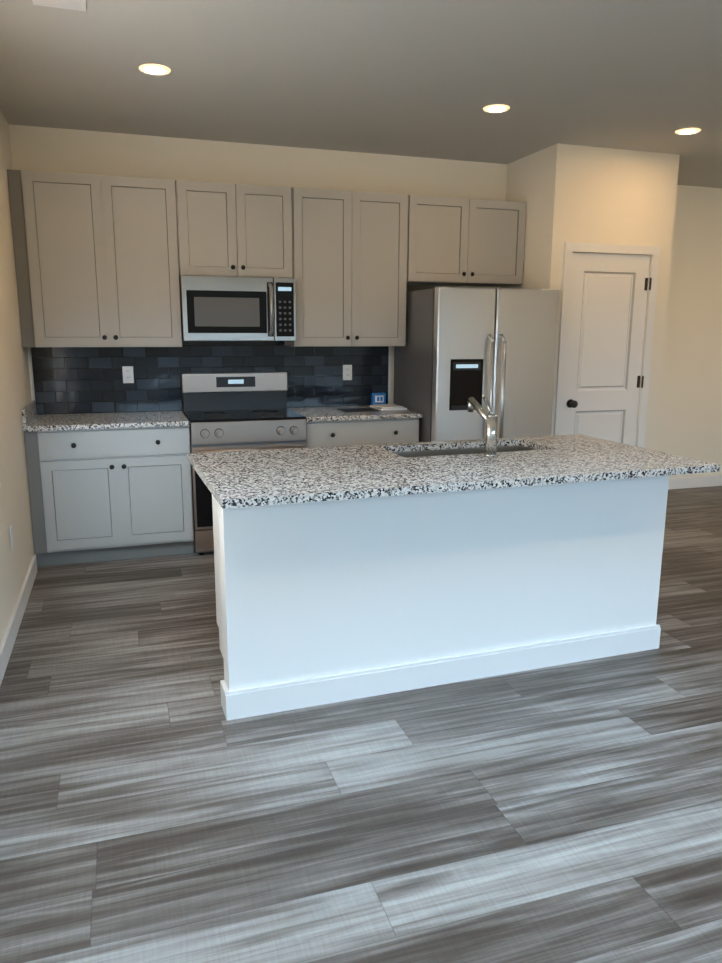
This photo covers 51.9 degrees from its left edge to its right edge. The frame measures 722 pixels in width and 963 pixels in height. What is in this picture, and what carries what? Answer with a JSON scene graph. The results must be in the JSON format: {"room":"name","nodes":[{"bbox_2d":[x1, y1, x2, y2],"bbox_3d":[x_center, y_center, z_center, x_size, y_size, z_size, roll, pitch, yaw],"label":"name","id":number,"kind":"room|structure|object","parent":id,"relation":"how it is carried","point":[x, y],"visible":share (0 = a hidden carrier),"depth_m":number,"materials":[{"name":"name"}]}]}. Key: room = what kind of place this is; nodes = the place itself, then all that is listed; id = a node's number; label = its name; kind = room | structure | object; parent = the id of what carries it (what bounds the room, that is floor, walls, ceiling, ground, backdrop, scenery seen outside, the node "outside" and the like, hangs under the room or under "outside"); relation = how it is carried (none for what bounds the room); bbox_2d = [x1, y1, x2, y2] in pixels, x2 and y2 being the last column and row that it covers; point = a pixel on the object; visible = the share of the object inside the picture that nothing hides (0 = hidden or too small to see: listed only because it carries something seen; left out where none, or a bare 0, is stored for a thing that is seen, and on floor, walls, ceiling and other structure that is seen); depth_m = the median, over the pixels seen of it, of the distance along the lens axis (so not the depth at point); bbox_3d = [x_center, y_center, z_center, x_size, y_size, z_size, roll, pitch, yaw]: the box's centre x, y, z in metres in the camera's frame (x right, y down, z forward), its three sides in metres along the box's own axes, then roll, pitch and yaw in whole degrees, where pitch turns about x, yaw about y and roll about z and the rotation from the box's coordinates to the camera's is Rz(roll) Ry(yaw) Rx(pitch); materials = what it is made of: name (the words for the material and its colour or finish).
{"room":"kitchen","nodes":[
{"label":"kitchen","id":0,"kind":"room"},
{"bbox_2d":[0,109,37,685],"bbox_3d":[-1.143,-0.183,1.453,0.166,2.755,7.500,-3,12,-18],"label":"wall","id":1,"kind":"structure","parent":0,"point":[15,399],"depth_m":4.11,"materials":[{"name":"beige paint"}]},
{"bbox_2d":[9,525,13,549],"bbox_3d":[-1.777,0.284,3.781,0.008,0.116,0.072,-3,12,-18],"label":"electrical outlet","id":2,"kind":"object","parent":1,"relation":"attached to","point":[11,536],"visible":1,"depth_m":3.76,"materials":[{"name":"white plastic"}]},
{"bbox_2d":[0,486,721,962],"bbox_3d":[3.150,0.903,3.256,9.300,0.060,8.100,-3,12,-18],"label":"floor","id":3,"kind":"structure","parent":0,"point":[156,806],"depth_m":2.42,"materials":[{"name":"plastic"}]},
{"bbox_2d":[24,426,193,566],"bbox_3d":[-1.665,0.044,5.000,0.985,0.882,0.649,-3,12,-18],"label":"base cabinet","id":4,"kind":"object","parent":3,"relation":"on","point":[96,495],"visible":1,"depth_m":4.73,"materials":[{"name":"grey paint"}]},
{"bbox_2d":[21,400,189,431],"bbox_3d":[-1.665,-0.453,4.904,0.985,0.132,0.637,-3,12,-18],"label":"countertop","id":5,"kind":"structure","parent":4,"relation":"on","point":[32,420],"depth_m":4.74,"materials":[{"name":"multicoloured stone"}]},
{"bbox_2d":[181,372,305,554],"bbox_3d":[-0.815,-0.144,5.183,0.756,1.185,0.705,-3,12,-18],"label":"range","id":6,"kind":"object","parent":3,"relation":"on","point":[236,411],"visible":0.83,"depth_m":4.97,"materials":[{"name":"silver metal"}]},
{"bbox_2d":[305,418,418,447],"bbox_3d":[-0.071,-0.052,5.507,0.834,0.882,0.649,-3,12,-18],"label":"base cabinet","id":7,"kind":"object","parent":3,"relation":"on","point":[349,433],"visible":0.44,"depth_m":5.16,"materials":[{"name":"grey paint"}]},
{"bbox_2d":[288,406,422,421],"bbox_3d":[-0.064,-0.501,5.423,0.848,0.032,0.637,-3,12,-18],"label":"countertop","id":8,"kind":"structure","parent":7,"relation":"on","point":[314,414],"depth_m":5.22,"materials":[{"name":"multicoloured stone"}]},
{"bbox_2d":[338,393,406,411],"bbox_3d":[0.061,-0.594,5.547,0.480,0.098,0.388,-3,12,-18],"label":"brochure","id":9,"kind":"object","parent":8,"relation":"on","point":[378,401],"depth_m":5.52,"materials":[{"name":"blue"}]},
{"bbox_2d":[212,478,668,720],"bbox_3d":[0.340,0.354,3.485,2.075,0.900,0.799,-3,12,-18],"label":"kitchen island","id":10,"kind":"object","parent":3,"relation":"on","point":[346,573],"depth_m":3.10,"materials":[{"name":"white"}]},
{"bbox_2d":[187,434,626,474],"bbox_3d":[0.276,-0.142,3.586,2.147,0.030,0.466,-3,12,-18],"label":"island countertop","id":11,"kind":"structure","parent":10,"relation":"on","point":[232,458],"depth_m":3.51,"materials":[{"name":"grey stone"}]},
{"bbox_2d":[395,442,542,457],"bbox_3d":[0.518,-0.040,3.650,0.833,0.216,0.375,-3,12,-18],"label":"sink","id":12,"kind":"object","parent":11,"relation":"in","point":[407,451],"depth_m":3.79,"materials":[{"name":"silver metal"}]},
{"bbox_2d":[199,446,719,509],"bbox_3d":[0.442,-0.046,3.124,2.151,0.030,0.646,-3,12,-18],"label":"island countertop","id":13,"kind":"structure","parent":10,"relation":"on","point":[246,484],"depth_m":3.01,"materials":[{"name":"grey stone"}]},
{"bbox_2d":[467,395,497,456],"bbox_3d":[0.564,-0.269,3.459,0.062,0.270,0.256,-3,12,-18],"label":"faucet","id":14,"kind":"object","parent":13,"relation":"on","point":[491,419],"visible":1,"depth_m":3.37,"materials":[{"name":"silver metal"}]},
{"bbox_2d":[394,286,559,441],"bbox_3d":[0.829,-0.513,5.552,0.919,1.775,0.888,-3,12,-18],"label":"refrigerator","id":15,"kind":"object","parent":3,"relation":"on","point":[496,347],"visible":0.62,"depth_m":5.13,"materials":[{"name":"silver metal"}]},
{"bbox_2d":[668,475,721,489],"bbox_3d":[4.137,-0.047,7.509,4.440,0.105,0.016,-3,12,-18],"label":"baseboard","id":16,"kind":"structure","parent":3,"relation":"on","point":[715,480],"depth_m":7.22,"materials":[{"name":"white wood"}]},
{"bbox_2d":[0,0,721,187],"bbox_3d":[3.162,-1.874,2.687,9.300,0.100,8.100,-3,12,-18],"label":"ceiling","id":17,"kind":"structure","parent":0,"point":[424,78],"depth_m":3.74,"materials":[{"name":"paint"}]},
{"bbox_2d":[32,0,85,10],"bbox_3d":[-1.136,-1.851,2.767,0.197,0.014,0.420,-3,12,-18],"label":"ceiling vent","id":18,"kind":"object","parent":17,"relation":"in","point":[79,5],"visible":1,"depth_m":2.92,"materials":[{"name":"white"}]},
{"bbox_2d":[139,64,169,74],"bbox_3d":[-1.023,-2.042,3.684,0.152,0.007,0.152,-3,12,-18],"label":"recessed light","id":19,"kind":"object","parent":17,"relation":"in","point":[153,69],"visible":0.98,"depth_m":3.67,"materials":[{"name":"white"}]},
{"bbox_2d":[483,104,509,112],"bbox_3d":[0.785,-2.161,4.308,0.152,0.007,0.152,-3,12,-18],"label":"recessed light","id":20,"kind":"object","parent":17,"relation":"in","point":[497,108],"visible":1,"depth_m":4.29,"materials":[{"name":"white"}]},
{"bbox_2d":[675,128,700,134],"bbox_3d":[2.103,-2.252,4.779,0.152,0.007,0.152,-3,12,-18],"label":"recessed light","id":21,"kind":"object","parent":17,"relation":"in","point":[686,131],"visible":1,"depth_m":4.76,"materials":[{"name":"white"}]},
{"bbox_2d":[8,124,721,477],"bbox_3d":[1.987,-1.205,6.514,9.300,2.755,0.400,-3,12,-18],"label":"wall","id":22,"kind":"structure","parent":0,"point":[690,408],"depth_m":5.63,"materials":[{"name":"beige paint"}]},
{"bbox_2d":[7,169,181,346],"bbox_3d":[-1.702,-1.414,4.838,0.985,1.055,0.347,-3,12,-18],"label":"upper cabinet","id":23,"kind":"object","parent":22,"relation":"attached to","point":[96,261],"visible":1,"depth_m":4.70,"materials":[{"name":"grey paint"}]},
{"bbox_2d":[31,341,390,414],"bbox_3d":[-0.990,-0.709,5.409,2.562,0.700,0.012,-3,12,-18],"label":"backsplash","id":24,"kind":"structure","parent":22,"relation":"attached to","point":[77,380],"depth_m":5.29,"materials":[{"name":"tile"}]},
{"bbox_2d":[122,366,133,382],"bbox_3d":[-1.625,-0.745,5.182,0.072,0.116,0.008,-3,12,-18],"label":"electrical outlet","id":25,"kind":"object","parent":24,"relation":"attached to","point":[128,375],"visible":1,"depth_m":5.18,"materials":[{"name":"white plastic"}]},
{"bbox_2d":[343,365,351,379],"bbox_3d":[-0.103,-0.831,5.667,0.072,0.116,0.008,-3,12,-18],"label":"electrical outlet","id":26,"kind":"object","parent":24,"relation":"attached to","point":[347,372],"visible":1,"depth_m":5.66,"materials":[{"name":"white plastic"}]},
{"bbox_2d":[175,180,292,277],"bbox_3d":[-0.868,-1.690,5.056,0.758,0.595,0.347,-3,12,-18],"label":"upper cabinet","id":27,"kind":"object","parent":22,"relation":"attached to","point":[233,230],"visible":0.98,"depth_m":4.92,"materials":[{"name":"grey paint"}]},
{"bbox_2d":[179,275,295,340],"bbox_3d":[-0.856,-1.183,5.115,0.756,0.418,0.440,-3,12,-18],"label":"over-the-range microwave","id":28,"kind":"object","parent":27,"relation":"attached to","point":[220,308],"visible":1,"depth_m":4.95,"materials":[{"name":"silver metal"}]},
{"bbox_2d":[285,187,407,346],"bbox_3d":[-0.108,-1.511,5.344,0.834,1.055,0.347,-3,12,-18],"label":"upper cabinet","id":29,"kind":"object","parent":22,"relation":"attached to","point":[349,258],"visible":1,"depth_m":5.21,"materials":[{"name":"grey paint"}]},
{"bbox_2d":[407,195,525,286],"bbox_3d":[0.740,-1.788,5.567,0.939,0.595,0.347,-3,12,-18],"label":"upper cabinet","id":30,"kind":"object","parent":22,"relation":"attached to","point":[464,241],"visible":1,"depth_m":5.43,"materials":[{"name":"grey paint"}]},
{"bbox_2d":[502,148,545,288],"bbox_3d":[1.277,-1.059,5.784,0.120,2.755,0.580,-3,12,-18],"label":"wall","id":31,"kind":"structure","parent":0,"point":[524,175],"depth_m":5.50,"materials":[{"name":"beige paint"}]},
{"bbox_2d":[538,143,679,449],"bbox_3d":[1.816,-1.017,5.592,1.025,2.755,0.115,-3,12,-18],"label":"wall","id":32,"kind":"structure","parent":0,"point":[580,194],"depth_m":5.34,"materials":[{"name":"beige paint"}]},
{"bbox_2d":[553,242,659,447],"bbox_3d":[1.825,-0.686,5.593,0.807,2.106,0.018,-3,12,-18],"label":"door frame","id":33,"kind":"structure","parent":32,"relation":"attached to","point":[570,248],"depth_m":5.47,"materials":[{"name":"white wood"}]},
{"bbox_2d":[562,253,651,445],"bbox_3d":[1.828,-0.659,5.592,0.678,2.028,0.109,-3,12,-18],"label":"pantry door","id":34,"kind":"structure","parent":32,"relation":"in","point":[607,309],"depth_m":5.54,"materials":[{"name":"white wood"}]}
]}

